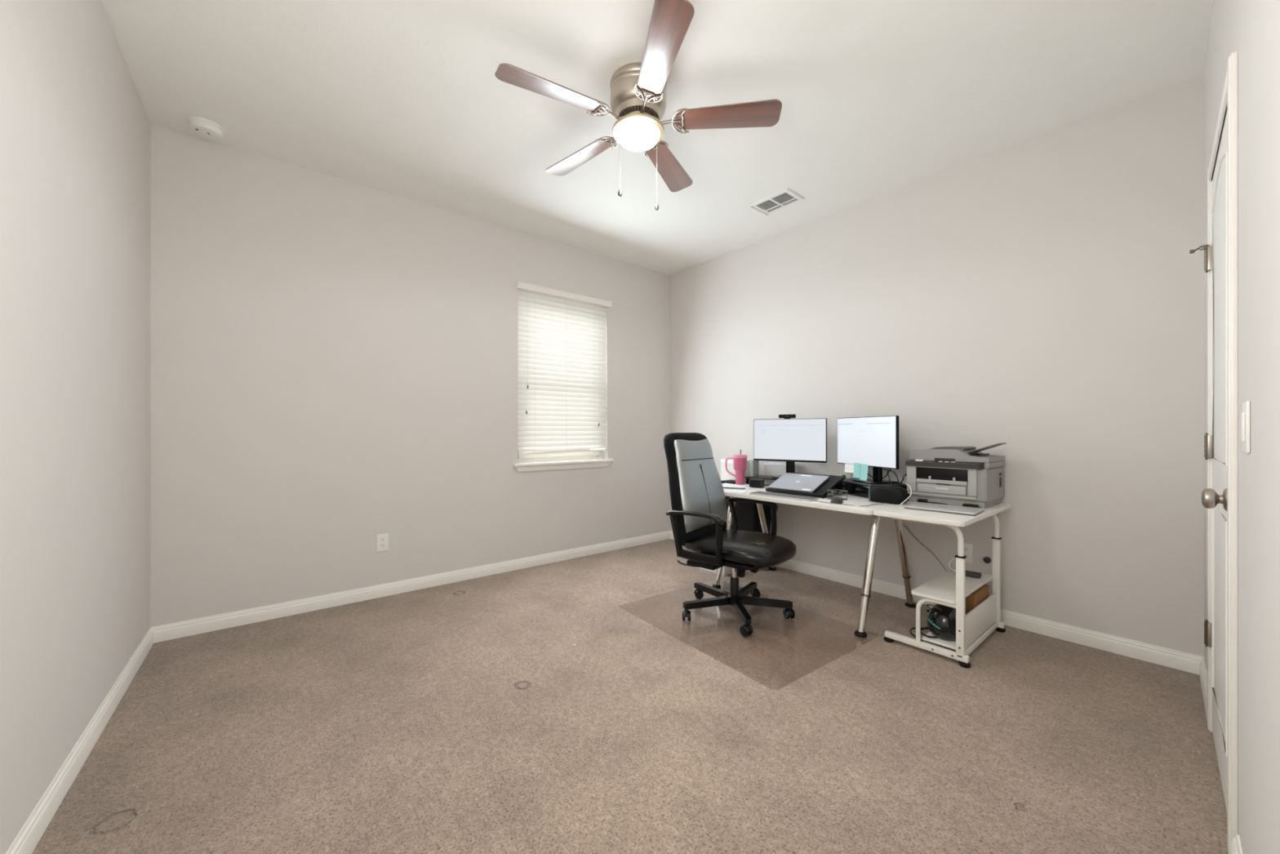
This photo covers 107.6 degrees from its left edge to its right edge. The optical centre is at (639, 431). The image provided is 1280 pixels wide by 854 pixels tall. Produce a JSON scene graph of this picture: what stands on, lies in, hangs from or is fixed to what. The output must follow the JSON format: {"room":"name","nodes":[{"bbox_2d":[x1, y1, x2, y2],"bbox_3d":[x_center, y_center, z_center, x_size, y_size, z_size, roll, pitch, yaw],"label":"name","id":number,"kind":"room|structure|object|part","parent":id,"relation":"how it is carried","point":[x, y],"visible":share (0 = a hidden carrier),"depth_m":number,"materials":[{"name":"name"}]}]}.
{"room":"home office","nodes":[
{"label":"home office","id":0,"kind":"room"},
{"bbox_2d":[0,0,150,853],"bbox_3d":[-1.496,-0.255,0.960,0.144,2.740,3.990,0,0,-38],"label":"wall","id":1,"kind":"structure","parent":0,"point":[75,122],"depth_m":1.49,"materials":[{"name":"paint"}]},
{"bbox_2d":[5,626,153,853],"bbox_3d":[-1.436,1.073,1.005,0.014,0.083,3.712,0,0,-38],"label":"baseboard","id":2,"kind":"structure","parent":1,"relation":"attached to","point":[33,828],"depth_m":1.51,"materials":[{"name":"paint"}]},
{"bbox_2d":[150,123,670,626],"bbox_3d":[-1.179,-0.255,3.722,3.760,2.740,0.140,0,0,-40],"label":"wall","id":3,"kind":"structure","parent":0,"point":[334,361],"depth_m":3.04,"materials":[{"name":"paint"}]},
{"bbox_2d":[376,533,388,551],"bbox_3d":[-1.738,0.752,3.160,0.072,0.116,0.009,0,0,-40],"label":"electrical outlet","id":4,"kind":"object","parent":3,"relation":"attached to","point":[382,540],"visible":1,"depth_m":3.16,"materials":[{"name":"white plastic"}]},
{"bbox_2d":[151,530,670,643],"bbox_3d":[-1.129,1.073,3.663,3.760,0.083,0.014,0,0,-40],"label":"baseboard","id":5,"kind":"structure","parent":3,"relation":"attached to","point":[229,620],"depth_m":3.11,"materials":[{"name":"paint"}]},
{"bbox_2d":[512,450,613,471],"bbox_3d":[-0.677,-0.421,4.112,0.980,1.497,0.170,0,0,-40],"label":"window sill","id":6,"kind":"structure","parent":3,"relation":"attached to","point":[552,461],"depth_m":4.08,"materials":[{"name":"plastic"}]},
{"bbox_3d":[-0.703,-0.125,4.143,0.810,0.700,0.030,0,0,-40],"label":"sash","id":7,"kind":"part","parent":6,"relation":"part of","materials":[{"name":"plastic"}]},
{"bbox_3d":[-0.716,-0.450,4.159,0.889,1.439,0.050,0,0,-40],"label":"frame","id":8,"kind":"part","parent":6,"relation":"part of","materials":[{"name":"plastic"}]},
{"bbox_3d":[-0.661,0.271,4.093,0.980,0.022,0.119,0,0,-40],"label":"sill","id":9,"kind":"part","parent":6,"relation":"part of","materials":[{"name":"paint"}]},
{"bbox_2d":[516,280,612,455],"bbox_3d":[-0.639,-0.507,4.080,0.932,1.403,0.070,0,0,-40],"label":"window blind","id":10,"kind":"object","parent":3,"relation":"attached to","point":[562,342],"visible":1,"depth_m":4.06,"materials":[{"name":"paint"}]},
{"bbox_3d":[-0.918,-0.765,3.832,0.002,0.770,0.001,0,0,-40],"label":"pull cord","id":11,"kind":"part","parent":10,"relation":"part of","materials":[{"name":"white plastic"}]},
{"bbox_3d":[-0.657,0.176,4.089,0.878,0.036,0.030,0,0,-40],"label":"rail","id":12,"kind":"part","parent":10,"relation":"part of","materials":[{"name":"paint"}]},
{"bbox_2d":[31,538,1228,853],"bbox_3d":[0.002,1.175,2.205,4.162,0.120,3.983,0,0,-40],"label":"floor","id":13,"kind":"structure","parent":0,"point":[464,717],"depth_m":1.71,"materials":[{"name":"carpet"}]},
{"bbox_2d":[694,565,732,575],"bbox_3d":[0.609,1.062,3.777,0.166,0.104,0.326,0,0,-40],"label":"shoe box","id":14,"kind":"object","parent":13,"relation":"on","point":[726,571],"visible":0.14,"depth_m":3.63,"materials":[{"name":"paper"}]},
{"bbox_2d":[724,495,770,568],"bbox_3d":[0.898,0.829,3.913,0.260,0.571,0.360,0,0,-40],"label":"waste bin","id":15,"kind":"object","parent":13,"relation":"on","point":[748,517],"visible":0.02,"depth_m":3.79,"materials":[{"name":"black plastic"}]},
{"bbox_2d":[711,481,915,637],"bbox_3d":[1.048,0.764,3.295,0.836,0.699,1.502,0,0,-40],"label":"desk","id":16,"kind":"object","parent":13,"relation":"on","point":[852,500],"visible":0.61,"depth_m":2.76,"materials":[{"name":"white laminate"}]},
{"bbox_3d":[0.624,0.779,3.406,0.236,0.652,0.046,0,0,-40],"label":"leg","id":17,"kind":"part","parent":16,"relation":"part of","materials":[{"name":"silver metal"}]},
{"bbox_2d":[721,479,745,484],"bbox_3d":[0.739,0.404,3.722,0.130,0.022,0.140,0,0,-40],"label":"notebook","id":18,"kind":"object","parent":16,"relation":"on","point":[732,482],"visible":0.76,"depth_m":3.69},
{"bbox_2d":[720,458,753,482],"bbox_3d":[0.833,0.324,3.914,0.204,0.182,0.239,0,0,-43],"label":"storage box","id":19,"kind":"object","parent":16,"relation":"on","point":[725,475],"visible":0.3,"depth_m":3.87,"materials":[{"name":"plastic"}]},
{"bbox_3d":[0.833,0.249,3.914,0.204,0.032,0.239,0,0,-43],"label":"box lid","id":20,"kind":"part","parent":19,"relation":"part of","materials":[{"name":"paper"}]},
{"bbox_2d":[723,487,751,489],"bbox_3d":[0.701,0.414,3.463,0.215,0.002,0.280,0,0,42],"label":"paper sheet","id":21,"kind":"object","parent":16,"relation":"on","point":[745,487],"visible":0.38,"depth_m":3.33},
{"bbox_2d":[723,487,745,488],"bbox_3d":[0.670,0.406,3.344,0.161,0.009,0.008,0,0,25],"label":"pen","id":22,"kind":"object","parent":21,"relation":"on","point":[723,487],"visible":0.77,"depth_m":3.34,"materials":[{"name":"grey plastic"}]},
{"bbox_3d":[0.705,0.411,3.505,0.280,0.002,0.215,0,0,-33],"label":"paper sheet","id":23,"kind":"object","parent":21,"relation":"on","visible":0},
{"bbox_2d":[722,483,749,488],"bbox_3d":[0.709,0.409,3.548,0.200,0.002,0.260,0,0,26],"label":"paper sheet","id":24,"kind":"object","parent":23,"relation":"on","point":[724,485],"visible":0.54,"depth_m":3.54,"materials":[{"name":"paper"}]},
{"bbox_2d":[724,449,746,484],"bbox_3d":[0.754,0.274,3.626,0.108,0.268,0.163,0,0,-40],"label":"tumbler","id":25,"kind":"object","parent":24,"relation":"on","point":[740,461],"visible":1,"depth_m":3.57,"materials":[{"name":"pink metal"}]},
{"bbox_3d":[0.704,0.277,3.639,0.084,0.151,0.020,0,0,26],"label":"handle","id":26,"kind":"part","parent":25,"relation":"part of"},
{"bbox_3d":[0.771,0.192,3.605,0.108,0.024,0.108,0,0,-40],"label":"lid","id":27,"kind":"part","parent":25,"relation":"part of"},
{"bbox_2d":[729,490,746,493],"bbox_3d":[0.668,0.413,3.189,0.100,0.001,0.070,0,0,45],"label":"paper slip","id":28,"kind":"object","parent":16,"relation":"on","point":[737,491],"visible":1,"depth_m":3.19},
{"bbox_2d":[749,478,764,488],"bbox_3d":[0.864,0.384,3.462,0.096,0.062,0.072,0,0,30],"label":"speaker","id":29,"kind":"object","parent":16,"relation":"on","point":[753,482],"visible":1,"depth_m":3.43},
{"bbox_2d":[749,480,760,487],"bbox_3d":[0.846,0.384,3.432,0.084,0.050,0.002,0,0,30],"label":"speaker grille","id":30,"kind":"object","parent":29,"relation":"attached to","point":[755,483],"depth_m":3.43,"materials":[{"name":"plastic"}]},
{"bbox_2d":[744,475,777,484],"bbox_3d":[1.046,0.384,3.582,0.435,0.062,0.210,0,0,39],"label":"monitor stand","id":31,"kind":"object","parent":16,"relation":"on","point":[761,477],"visible":0.18,"depth_m":3.60,"materials":[{"name":"grey plastic"}]},
{"bbox_3d":[0.892,0.389,3.706,0.024,0.050,0.190,0,0,39],"label":"leg","id":32,"kind":"part","parent":31,"relation":"part of","materials":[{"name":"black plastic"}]},
{"bbox_2d":[750,460,759,476],"bbox_3d":[0.900,0.291,3.681,0.075,0.122,0.030,0,0,-40],"label":"card holder","id":33,"kind":"object","parent":31,"relation":"on","point":[754,464],"visible":0.94,"depth_m":3.66,"materials":[{"name":"plastic"}]},
{"bbox_2d":[753,417,826,478],"bbox_3d":[1.127,0.129,3.523,0.540,0.446,0.200,0,0,34],"label":"computer monitor","id":34,"kind":"object","parent":31,"relation":"on","point":[791,441],"visible":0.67,"depth_m":3.49,"materials":[{"name":"black plastic"}]},
{"bbox_2d":[778,413,795,418],"bbox_3d":[1.101,-0.111,3.501,0.124,0.032,0.037,0,0,34],"label":"webcam","id":35,"kind":"object","parent":34,"relation":"on","point":[788,415],"visible":1,"depth_m":3.48,"materials":[{"name":"black plastic"}]},
{"bbox_3d":[0.987,0.779,3.707,0.255,0.654,0.046,0,0,-40],"label":"leg","id":36,"kind":"part","parent":16,"relation":"part of","materials":[{"name":"silver metal"}]},
{"bbox_2d":[763,462,798,482],"bbox_3d":[1.134,0.336,3.771,0.094,0.158,0.264,0,0,-40],"label":"storage box","id":37,"kind":"object","parent":16,"relation":"on","point":[771,468],"visible":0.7,"depth_m":3.76,"materials":[{"name":"plastic"}]},
{"bbox_3d":[1.134,0.269,3.771,0.094,0.023,0.264,0,0,-40],"label":"box lid","id":38,"kind":"part","parent":37,"relation":"part of","materials":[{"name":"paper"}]},
{"bbox_2d":[749,491,818,501],"bbox_3d":[0.903,0.408,2.962,0.116,0.012,0.430,0,0,-42],"label":"keyboard","id":39,"kind":"object","parent":16,"relation":"on","point":[758,493],"visible":1,"depth_m":2.91,"materials":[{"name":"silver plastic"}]},
{"bbox_2d":[765,471,845,498],"bbox_3d":[1.106,0.350,3.140,0.287,0.132,0.425,0,0,-39],"label":"laptop stand","id":40,"kind":"object","parent":16,"relation":"on","point":[833,482],"visible":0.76,"depth_m":3.03,"materials":[{"name":"black plastic"}]},
{"bbox_2d":[768,472,829,493],"bbox_3d":[1.068,0.347,3.160,0.218,0.100,0.333,0,0,-39],"label":"laptop","id":41,"kind":"object","parent":40,"relation":"on","point":[810,483],"visible":1,"depth_m":3.14,"materials":[{"name":"grey plastic"}]},
{"bbox_2d":[830,496,843,503],"bbox_3d":[1.143,0.397,2.719,0.066,0.034,0.099,0,0,31],"label":"computer mouse","id":42,"kind":"object","parent":16,"relation":"on","point":[837,500],"visible":0.98,"depth_m":2.69,"materials":[{"name":"grey plastic"}]},
{"bbox_2d":[826,488,848,500],"bbox_3d":[1.206,0.388,2.858,0.079,0.053,0.099,0,0,-28],"label":"desk tray","id":43,"kind":"object","parent":16,"relation":"on","point":[841,491],"visible":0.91,"depth_m":2.85,"materials":[{"name":"grey plastic"}]},
{"bbox_2d":[817,501,859,506],"bbox_3d":[1.116,0.409,2.643,0.070,0.007,0.239,0,0,-40],"label":"cable","id":44,"kind":"object","parent":16,"relation":"on","point":[818,501],"visible":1,"depth_m":2.60,"materials":[{"name":"white plastic"}]},
{"bbox_2d":[813,499,884,506],"bbox_3d":[1.170,0.410,2.682,0.398,0.004,0.149,0,0,29],"label":"cable","id":45,"kind":"object","parent":16,"relation":"on","point":[814,500],"visible":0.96,"depth_m":2.64,"materials":[{"name":"grey plastic"}]},
{"bbox_3d":[1.280,0.779,2.616,0.236,0.652,0.046,0,0,-40],"label":"leg","id":46,"kind":"part","parent":16,"relation":"part of","materials":[{"name":"silver metal"}]},
{"bbox_2d":[832,478,910,498],"bbox_3d":[1.498,0.370,3.050,0.260,0.088,0.430,0,0,-14],"label":"monitor stand","id":47,"kind":"object","parent":16,"relation":"on","point":[855,488],"visible":0.29,"depth_m":2.98,"materials":[{"name":"grey plastic"}]},
{"bbox_3d":[1.484,0.378,3.047,0.218,0.070,0.366,0,0,-14],"label":"drawer","id":48,"kind":"part","parent":47,"relation":"part of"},
{"bbox_2d":[837,415,898,484],"bbox_3d":[1.496,0.116,3.058,0.200,0.420,0.540,0,0,-14],"label":"computer monitor","id":49,"kind":"object","parent":47,"relation":"on","point":[873,442],"visible":0.94,"depth_m":2.99,"materials":[{"name":"black plastic"}]},
{"bbox_2d":[844,463,853,472],"bbox_3d":[1.423,0.251,3.184,0.004,0.058,0.090,0,0,-14],"label":"sticky note","id":50,"kind":"object","parent":49,"relation":"attached to","point":[849,468],"visible":1,"depth_m":3.18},
{"bbox_2d":[853,462,860,478],"bbox_3d":[1.439,0.260,3.109,0.008,0.100,0.063,0,0,-14],"label":"sticky note","id":51,"kind":"object","parent":49,"relation":"attached to","point":[856,472],"visible":1,"depth_m":3.11,"materials":[{"name":"paper"}]},
{"bbox_2d":[859,463,867,479],"bbox_3d":[1.455,0.264,3.042,0.010,0.102,0.066,0,0,-14],"label":"sticky note","id":52,"kind":"object","parent":49,"relation":"attached to","point":[864,468],"visible":1,"depth_m":3.04,"materials":[{"name":"paper"}]},
{"bbox_2d":[868,484,908,503],"bbox_3d":[1.440,0.364,2.707,0.084,0.100,0.198,0,0,-34],"label":"speaker","id":53,"kind":"object","parent":16,"relation":"on","point":[877,492],"visible":0.95,"depth_m":2.68},
{"bbox_3d":[1.643,0.779,2.917,0.255,0.654,0.046,0,0,-40],"label":"leg","id":54,"kind":"part","parent":16,"relation":"part of","materials":[{"name":"silver metal"}]},
{"bbox_2d":[909,626,928,641],"bbox_3d":[1.564,1.110,2.596,0.266,0.010,0.109,0,0,-40],"label":"cable","id":55,"kind":"object","parent":13,"relation":"on","point":[911,628],"visible":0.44,"depth_m":2.60,"materials":[{"name":"black plastic"}]},
{"bbox_2d":[873,501,1010,667],"bbox_3d":[1.663,0.763,2.555,0.836,0.701,0.410,0,0,-40],"label":"side table","id":56,"kind":"object","parent":13,"relation":"on","point":[950,588],"depth_m":2.37,"materials":[{"name":"white laminate"}]},
{"bbox_2d":[882,468,909,501],"bbox_3d":[1.552,0.327,2.890,0.062,0.170,0.289,0,0,1],"label":"cable","id":57,"kind":"object","parent":56,"relation":"on","point":[882,468],"visible":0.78,"depth_m":2.88,"materials":[{"name":"black plastic"}]},
{"bbox_2d":[899,483,911,505],"bbox_3d":[1.510,0.359,2.644,0.051,0.113,0.157,0,0,40],"label":"cable","id":58,"kind":"object","parent":56,"relation":"on","point":[901,504],"visible":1,"depth_m":2.60,"materials":[{"name":"white plastic"}]},
{"bbox_3d":[1.433,1.079,2.355,0.028,0.028,0.376,0,0,-40],"label":"foot rail","id":59,"kind":"part","parent":56,"relation":"part of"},
{"bbox_2d":[917,498,946,504],"bbox_3d":[1.647,0.400,2.631,0.036,0.026,0.151,0,0,-43],"label":"power adapter","id":60,"kind":"object","parent":56,"relation":"on","point":[925,500],"visible":0.59,"depth_m":2.65,"materials":[{"name":"black plastic"}]},
{"bbox_3d":[1.661,0.403,2.612,0.011,0.012,0.106,0,0,-38],"label":"adapter cord","id":61,"kind":"part","parent":60,"relation":"part of","materials":[{"name":"black plastic"}]},
{"bbox_2d":[920,604,955,640],"bbox_3d":[1.569,0.962,2.411,0.216,0.172,0.188,0,0,-31],"label":"helmet","id":62,"kind":"object","parent":56,"relation":"on","point":[940,619],"visible":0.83,"depth_m":2.35,"materials":[{"name":"grey plastic"}]},
{"bbox_3d":[1.501,0.975,2.377,0.043,0.057,0.120,0,0,-16],"label":"trim","id":63,"kind":"part","parent":62,"relation":"part of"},
{"bbox_2d":[921,631,955,649],"bbox_3d":[1.711,1.054,2.502,0.575,0.011,0.170,0,0,-40],"label":"shelf","id":64,"kind":"object","parent":56,"relation":"attached to","point":[951,644],"depth_m":2.34,"materials":[{"name":"white laminate"}]},
{"bbox_2d":[904,502,984,515],"bbox_3d":[1.598,0.405,2.464,0.216,0.013,0.316,0,0,-44],"label":"laptop","id":65,"kind":"object","parent":56,"relation":"on","point":[964,510],"visible":1,"depth_m":2.43,"materials":[{"name":"grey plastic"}]},
{"bbox_2d":[911,567,992,604],"bbox_3d":[1.692,0.823,2.520,0.650,0.015,0.198,0,0,-40],"label":"shelf","id":66,"kind":"object","parent":56,"relation":"attached to","point":[941,589],"depth_m":2.44,"materials":[{"name":"white laminate"}]},
{"bbox_3d":[1.830,0.779,2.741,0.038,0.054,0.128,0,0,28],"label":"strip cord","id":67,"kind":"part","parent":56,"relation":"part of","materials":[{"name":"white plastic"}]},
{"bbox_2d":[905,442,1006,508],"bbox_3d":[1.835,0.238,2.708,0.356,0.350,0.423,0,0,-40],"label":"printer","id":68,"kind":"object","parent":56,"relation":"on","point":[957,476],"visible":1,"depth_m":2.60,"materials":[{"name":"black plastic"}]},
{"bbox_2d":[915,475,967,485],"bbox_3d":[1.693,0.275,2.630,0.018,0.040,0.251,0,0,-40],"label":"tray","id":69,"kind":"object","parent":68,"relation":"on","point":[920,480],"depth_m":2.62,"materials":[{"name":"plastic"}]},
{"bbox_3d":[1.691,0.271,2.635,0.016,0.160,0.348,0,0,-40],"label":"frame","id":70,"kind":"part","parent":68,"relation":"part of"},
{"bbox_3d":[1.693,0.325,2.630,0.018,0.049,0.241,0,0,-40],"label":"drawer","id":71,"kind":"part","parent":68,"relation":"part of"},
{"bbox_3d":[1.713,0.179,2.630,0.068,0.044,0.388,0,0,-40],"label":"control panel","id":72,"kind":"part","parent":68,"relation":"part of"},
{"bbox_3d":[1.842,0.134,2.725,0.317,0.066,0.390,0,0,-40],"label":"scanner lid","id":73,"kind":"part","parent":68,"relation":"part of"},
{"bbox_2d":[966,442,1006,453],"bbox_3d":[1.932,0.095,2.615,0.190,0.064,0.155,0,0,-40],"label":"document tray","id":74,"kind":"object","parent":68,"relation":"on","point":[969,449],"depth_m":2.61,"materials":[{"name":"grey plastic"}]},
{"bbox_2d":[999,472,1001,487],"bbox_3d":[2.023,0.273,2.627,0.045,0.080,0.002,0,0,-40],"label":"vent","id":75,"kind":"object","parent":68,"relation":"attached to","point":[1000,473],"depth_m":2.62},
{"bbox_3d":[1.532,0.840,2.236,0.028,0.480,0.034,0,0,-40],"label":"post","id":76,"kind":"part","parent":56,"relation":"part of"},
{"bbox_3d":[1.847,0.783,2.681,0.108,0.062,0.201,0,0,-15],"label":"power strip","id":77,"kind":"part","parent":56,"relation":"part of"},
{"bbox_3d":[1.900,1.079,2.744,0.028,0.028,0.376,0,0,-40],"label":"foot rail","id":78,"kind":"part","parent":56,"relation":"part of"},
{"bbox_2d":[962,503,981,507],"bbox_3d":[1.748,0.401,2.451,0.075,0.024,0.162,0,0,21],"label":"power adapter","id":79,"kind":"object","parent":56,"relation":"on","point":[963,504],"visible":0.41,"depth_m":2.48,"materials":[{"name":"black plastic"}]},
{"bbox_2d":[965,584,988,614],"bbox_3d":[1.798,0.951,2.565,0.260,0.196,0.125,0,0,-40],"label":"cardboard box","id":80,"kind":"object","parent":56,"relation":"on","point":[980,595],"visible":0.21,"depth_m":2.47,"materials":[{"name":"cardboard"}]},
{"bbox_3d":[1.765,0.979,2.431,0.578,0.152,0.012,0,0,-40],"label":"panel","id":81,"kind":"part","parent":56,"relation":"part of","materials":[{"name":"white laminate"}]},
{"bbox_3d":[1.999,0.840,2.624,0.028,0.480,0.034,0,0,-40],"label":"post","id":82,"kind":"part","parent":56,"relation":"part of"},
{"bbox_3d":[0.583,1.113,2.767,0.920,0.003,1.220,0,0,-37],"label":"chair mat","id":83,"kind":"object","parent":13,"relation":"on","visible":0},
{"bbox_2d":[663,432,796,636],"bbox_3d":[0.542,0.560,2.894,0.761,1.102,0.720,0,0,42],"label":"office chair","id":84,"kind":"object","parent":83,"relation":"on","point":[698,515],"visible":1,"depth_m":2.83,"materials":[{"name":"leather"}]},
{"bbox_3d":[0.368,0.794,2.813,0.287,0.043,0.111,0,0,-10],"label":"height lever","id":85,"kind":"part","parent":84,"relation":"part of","materials":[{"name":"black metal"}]},
{"bbox_3d":[0.356,0.360,3.058,0.265,0.702,0.522,0,0,42],"label":"backrest","id":86,"kind":"part","parent":84,"relation":"part of","materials":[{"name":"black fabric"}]},
{"bbox_3d":[0.347,0.624,2.693,0.351,0.285,0.156,0,0,42],"label":"armrest","id":87,"kind":"part","parent":84,"relation":"part of","materials":[{"name":"black plastic"}]},
{"bbox_2d":[674,438,727,533],"bbox_3d":[0.389,0.322,3.028,0.163,0.578,0.486,0,0,42],"label":"cushion","id":88,"kind":"object","parent":84,"relation":"on","point":[698,486],"depth_m":2.95,"materials":[{"name":"leather"}]},
{"bbox_3d":[0.404,1.025,2.800,0.308,0.044,0.040,0,0,-19],"label":"leg","id":89,"kind":"part","parent":84,"relation":"part of","materials":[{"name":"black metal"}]},
{"bbox_3d":[0.466,1.025,3.007,0.040,0.044,0.308,0,0,-37],"label":"leg","id":90,"kind":"part","parent":84,"relation":"part of","materials":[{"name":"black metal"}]},
{"bbox_3d":[0.614,0.691,2.828,0.567,0.112,0.532,0,0,42],"label":"seat","id":91,"kind":"part","parent":84,"relation":"part of","materials":[{"name":"leather"}]},
{"bbox_3d":[0.581,1.025,2.676,0.040,0.044,0.308,0,0,-1],"label":"leg","id":92,"kind":"part","parent":84,"relation":"part of","materials":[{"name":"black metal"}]},
{"bbox_3d":[0.682,1.025,3.011,0.040,0.044,0.308,0,0,35],"label":"leg","id":93,"kind":"part","parent":84,"relation":"part of","materials":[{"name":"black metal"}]},
{"bbox_3d":[0.717,0.624,3.109,0.351,0.285,0.156,0,0,42],"label":"armrest","id":94,"kind":"part","parent":84,"relation":"part of","materials":[{"name":"black plastic"}]},
{"bbox_3d":[0.754,1.025,2.807,0.308,0.044,0.040,0,0,17],"label":"leg","id":95,"kind":"part","parent":84,"relation":"part of","materials":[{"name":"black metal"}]},
{"bbox_2d":[100,0,1213,275],"bbox_3d":[0.002,-1.685,2.205,4.162,0.120,3.983,0,0,-40],"label":"ceiling","id":96,"kind":"structure","parent":0,"point":[406,99],"depth_m":2.22,"materials":[{"name":"paint"}]},
{"bbox_2d":[186,115,225,140],"bbox_3d":[-2.301,-1.601,2.484,0.148,0.048,0.148,0,0,-40],"label":"smoke detector","id":97,"kind":"object","parent":96,"relation":"attached to","point":[204,127],"visible":1,"depth_m":2.45,"materials":[{"name":"white plastic"}]},
{"bbox_2d":[494,0,782,210],"bbox_3d":[-0.043,-1.350,2.195,1.244,0.548,1.238,0,0,-40],"label":"ceiling fan","id":98,"kind":"object","parent":96,"relation":"hanging from","point":[637,89],"visible":1,"depth_m":2.10,"materials":[{"name":"silver metal"}]},
{"bbox_3d":[-0.362,-1.442,1.984,0.480,0.034,0.138,0,0,-30],"label":"blade","id":99,"kind":"part","parent":98,"relation":"part of","materials":[{"name":"brown wood"}]},
{"bbox_3d":[-0.311,-1.442,2.461,0.480,0.034,0.138,0,0,42],"label":"blade","id":100,"kind":"part","parent":98,"relation":"part of","materials":[{"name":"brown wood"}]},
{"bbox_3d":[-0.098,-1.282,2.280,0.002,0.247,0.002,0,0,-40],"label":"pull chain","id":101,"kind":"part","parent":98,"relation":"part of","materials":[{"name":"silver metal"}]},
{"bbox_2d":[615,97,661,119],"bbox_3d":[-0.008,-1.465,2.188,0.216,0.040,0.216,0,0,-40],"label":"vent","id":102,"kind":"object","parent":98,"relation":"attached to","point":[624,106],"depth_m":2.11,"materials":[{"name":"silver metal"}]},
{"bbox_3d":[-0.008,-1.362,2.188,0.208,0.062,0.208,0,0,-40],"label":"lamp shade","id":103,"kind":"part","parent":98,"relation":"part of","materials":[{"name":"white glass"}]},
{"bbox_3d":[0.082,-1.248,2.278,0.002,0.315,0.002,0,0,-40],"label":"pull chain","id":104,"kind":"part","parent":98,"relation":"part of","materials":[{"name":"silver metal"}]},
{"bbox_3d":[0.076,-1.442,1.789,0.138,0.034,0.480,0,0,-12],"label":"blade","id":105,"kind":"part","parent":98,"relation":"part of","materials":[{"name":"brown wood"}]},
{"bbox_3d":[0.158,-1.442,2.560,0.138,0.034,0.480,0,0,24],"label":"blade","id":106,"kind":"part","parent":98,"relation":"part of","materials":[{"name":"brown wood"}]},
{"bbox_3d":[0.398,-1.442,2.145,0.480,0.034,0.138,0,0,6],"label":"blade","id":107,"kind":"part","parent":98,"relation":"part of","materials":[{"name":"brown wood"}]},
{"bbox_2d":[750,188,804,216],"bbox_3d":[0.968,-1.617,3.313,0.216,0.016,0.300,0,0,-40],"label":"ceiling vent","id":108,"kind":"object","parent":96,"relation":"in","point":[784,198],"visible":1,"depth_m":3.31,"materials":[{"name":"white plastic"}]},
{"bbox_2d":[670,75,1204,657],"bbox_3d":[1.500,-0.255,3.550,0.140,2.740,3.828,0,0,-40],"label":"wall","id":109,"kind":"structure","parent":0,"point":[1042,297],"depth_m":2.64,"materials":[{"name":"paint"}]},
{"bbox_2d":[903,524,946,571],"bbox_3d":[1.830,0.809,3.022,0.023,0.552,0.425,0,0,-35],"label":"cable","id":110,"kind":"object","parent":109,"relation":"attached to","point":[904,525],"visible":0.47,"depth_m":3.01,"materials":[{"name":"grey plastic"}]},
{"bbox_2d":[670,530,1203,675],"bbox_3d":[1.440,1.073,3.501,0.014,0.083,3.548,0,0,-40],"label":"baseboard","id":111,"kind":"structure","parent":109,"relation":"attached to","point":[1167,657],"depth_m":2.50,"materials":[{"name":"paint"}]},
{"bbox_2d":[964,542,973,563],"bbox_3d":[1.984,0.740,2.850,0.009,0.116,0.072,0,0,-40],"label":"electrical outlet","id":112,"kind":"object","parent":109,"relation":"attached to","point":[968,548],"visible":0.63,"depth_m":2.83,"materials":[{"name":"white plastic"}]},
{"bbox_2d":[964,546,968,551],"bbox_3d":[1.982,0.720,2.848,0.003,0.027,0.032,0,0,-40],"label":"socket","id":113,"kind":"object","parent":112,"relation":"attached to","point":[966,548],"depth_m":2.84,"materials":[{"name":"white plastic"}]},
{"bbox_2d":[982,556,991,563],"bbox_3d":[2.049,0.760,2.763,0.019,0.038,0.038,0,0,-40],"label":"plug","id":114,"kind":"object","parent":109,"relation":"attached to","point":[986,559],"visible":1,"depth_m":2.76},
{"bbox_2d":[1204,0,1279,853],"bbox_3d":[1.181,-0.255,0.786,3.891,2.740,0.140,0,0,-42],"label":"wall","id":115,"kind":"structure","parent":0,"point":[1251,28],"depth_m":0.98,"materials":[{"name":"paint"}]},
{"bbox_2d":[1199,657,1207,720],"bbox_3d":[2.372,1.073,1.963,0.545,0.083,0.014,0,0,-42],"label":"baseboard","id":116,"kind":"structure","parent":115,"relation":"attached to","point":[1202,669],"depth_m":1.98,"materials":[{"name":"paint"}]},
{"bbox_2d":[1189,51,1238,853],"bbox_3d":[1.837,0.065,1.512,0.835,2.100,0.060,0,0,-42],"label":"door","id":117,"kind":"structure","parent":115,"relation":"in","point":[1220,497],"depth_m":1.41,"materials":[{"name":"paint"}]},
{"bbox_3d":[1.619,0.190,1.317,0.066,0.066,0.050,0,0,-42],"label":"knob","id":118,"kind":"part","parent":117,"relation":"part of","materials":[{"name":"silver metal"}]},
{"bbox_3d":[1.853,0.034,1.494,0.533,1.766,0.010,0,0,-42],"label":"moulding","id":119,"kind":"part","parent":117,"relation":"part of","materials":[{"name":"paint"}]},
{"bbox_3d":[1.855,0.089,1.492,0.715,2.028,0.006,0,0,-42],"label":"panel","id":120,"kind":"part","parent":117,"relation":"part of","materials":[{"name":"paint"}]},
{"bbox_3d":[1.852,0.065,1.495,0.835,2.100,0.015,0,0,-42],"label":"casing","id":121,"kind":"part","parent":117,"relation":"part of","materials":[{"name":"paint"}]},
{"bbox_2d":[1230,834,1242,853],"bbox_3d":[0.607,1.073,0.373,2.474,0.083,0.014,0,0,-42],"label":"baseboard","id":122,"kind":"structure","parent":115,"relation":"attached to","point":[1235,845],"depth_m":1.18,"materials":[{"name":"paint"}]},
{"bbox_2d":[1240,400,1250,453],"bbox_3d":[1.386,-0.010,1.073,0.080,0.116,0.010,0,0,-42],"label":"light switch","id":123,"kind":"object","parent":115,"relation":"attached to","point":[1246,415],"visible":1,"depth_m":1.05,"materials":[{"name":"white plastic"}]}
]}

